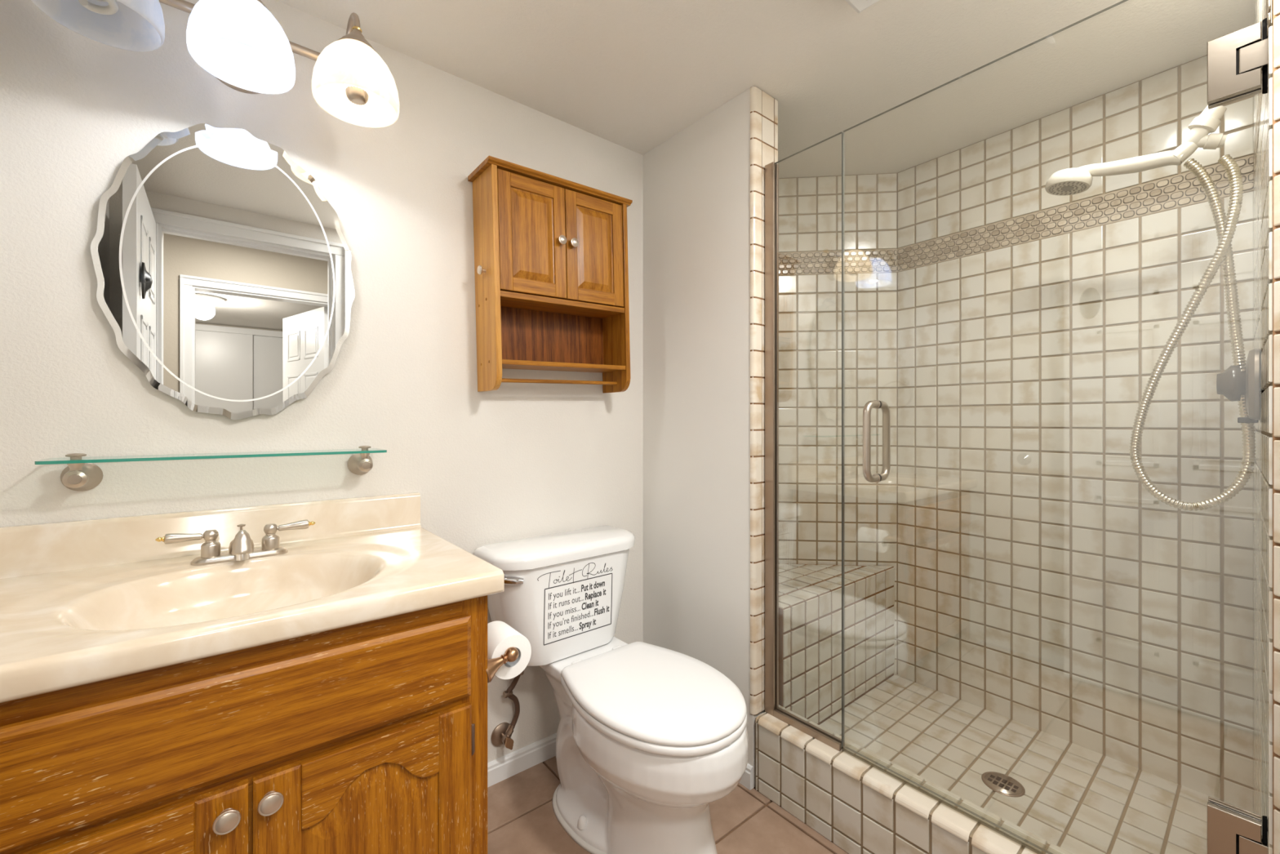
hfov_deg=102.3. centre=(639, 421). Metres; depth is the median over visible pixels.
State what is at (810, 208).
wall
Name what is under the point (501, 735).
water supply valve
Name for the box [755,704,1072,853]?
shower curb
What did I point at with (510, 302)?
shelf
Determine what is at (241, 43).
vanity light
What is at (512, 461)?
wall
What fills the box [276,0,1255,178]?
ceiling
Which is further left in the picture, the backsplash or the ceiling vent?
the backsplash
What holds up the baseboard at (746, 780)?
attached to the wall at (696, 182)
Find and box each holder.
[485,646,518,682]
[1172,105,1227,162]
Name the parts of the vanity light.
lamp shade, bulb, lamp shade, bulb, arm, lamp shade, bulb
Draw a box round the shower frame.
[764,132,844,751]
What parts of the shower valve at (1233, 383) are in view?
knob, temperature lever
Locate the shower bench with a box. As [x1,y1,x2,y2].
[778,563,894,724]
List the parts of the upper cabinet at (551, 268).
knob, panel, rail, panel, rail, panel, knob, knob, rail, panel, rail, panel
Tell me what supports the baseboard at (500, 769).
attached to the wall at (512, 461)
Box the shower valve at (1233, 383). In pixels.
[1216,348,1260,422]
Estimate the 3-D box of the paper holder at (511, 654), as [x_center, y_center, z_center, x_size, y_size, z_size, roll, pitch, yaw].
[-0.336,0.507,1.131,0.084,0.055,0.186,0,0,-39]
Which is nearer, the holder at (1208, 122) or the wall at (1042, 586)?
the holder at (1208, 122)
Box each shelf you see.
[35,445,386,491]
[500,290,624,318]
[502,359,625,373]
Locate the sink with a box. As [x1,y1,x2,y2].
[0,492,504,702]
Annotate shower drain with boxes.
[981,771,1025,796]
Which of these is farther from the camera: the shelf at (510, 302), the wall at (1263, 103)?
the shelf at (510, 302)
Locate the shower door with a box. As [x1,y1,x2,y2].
[843,0,1267,853]
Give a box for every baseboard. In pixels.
[487,733,556,786]
[738,763,752,790]
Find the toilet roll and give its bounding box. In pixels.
[487,620,531,679]
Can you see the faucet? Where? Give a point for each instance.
(241, 548)
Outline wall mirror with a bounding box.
[90,123,355,419]
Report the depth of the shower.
1.16 m
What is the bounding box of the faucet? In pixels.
[155,519,315,565]
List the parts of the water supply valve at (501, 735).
valve handle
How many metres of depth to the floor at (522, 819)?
1.46 m
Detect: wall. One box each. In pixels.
[0,0,643,762]
[643,85,764,787]
[778,173,897,675]
[897,54,1255,812]
[1253,0,1272,853]
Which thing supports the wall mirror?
attached to the wall at (512, 461)
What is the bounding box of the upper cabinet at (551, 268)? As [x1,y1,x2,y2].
[467,155,632,393]
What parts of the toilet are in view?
flush lever, tank lid, tank, bowl, seat, lid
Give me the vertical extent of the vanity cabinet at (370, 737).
0.790 m
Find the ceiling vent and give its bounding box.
[844,0,879,13]
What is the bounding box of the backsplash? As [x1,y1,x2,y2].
[0,492,421,578]
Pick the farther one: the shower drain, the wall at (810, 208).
the wall at (810, 208)
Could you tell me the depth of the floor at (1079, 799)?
1.54 m
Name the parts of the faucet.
lever, handle, plate, spout, lift rod, handle, lever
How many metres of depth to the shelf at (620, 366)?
1.66 m
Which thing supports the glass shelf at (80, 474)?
attached to the wall at (512, 461)
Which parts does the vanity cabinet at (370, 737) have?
rail, knob, frame rail, frame rail, knob, rail, panel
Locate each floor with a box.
[487,755,848,853]
[819,674,1253,853]
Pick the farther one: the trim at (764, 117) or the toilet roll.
the trim at (764, 117)
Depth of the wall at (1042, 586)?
1.67 m
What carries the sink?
in the vanity cabinet at (370, 737)
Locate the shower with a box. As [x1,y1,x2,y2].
[1044,150,1256,511]
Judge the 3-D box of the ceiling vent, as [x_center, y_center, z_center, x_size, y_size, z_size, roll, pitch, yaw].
[0.520,-1.018,1.075,0.280,0.036,0.280,0,0,-39]
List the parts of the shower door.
handle, glass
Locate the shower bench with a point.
(810, 595)
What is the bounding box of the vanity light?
[31,0,399,128]
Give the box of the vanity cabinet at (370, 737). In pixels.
[0,595,487,853]
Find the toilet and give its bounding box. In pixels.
[474,525,748,853]
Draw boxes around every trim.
[750,86,777,715]
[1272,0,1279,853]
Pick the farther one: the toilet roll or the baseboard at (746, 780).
the baseboard at (746, 780)
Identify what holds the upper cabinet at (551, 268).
attached to the wall at (512, 461)
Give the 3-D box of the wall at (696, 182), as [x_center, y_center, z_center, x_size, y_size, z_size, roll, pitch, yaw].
[0.226,0.048,1.837,0.118,2.170,0.535,0,0,-39]
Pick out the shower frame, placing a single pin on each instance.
(771, 171)
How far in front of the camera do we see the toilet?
1.37 m
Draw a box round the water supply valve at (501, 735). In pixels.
[490,670,524,749]
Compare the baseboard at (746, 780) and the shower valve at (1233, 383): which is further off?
the baseboard at (746, 780)

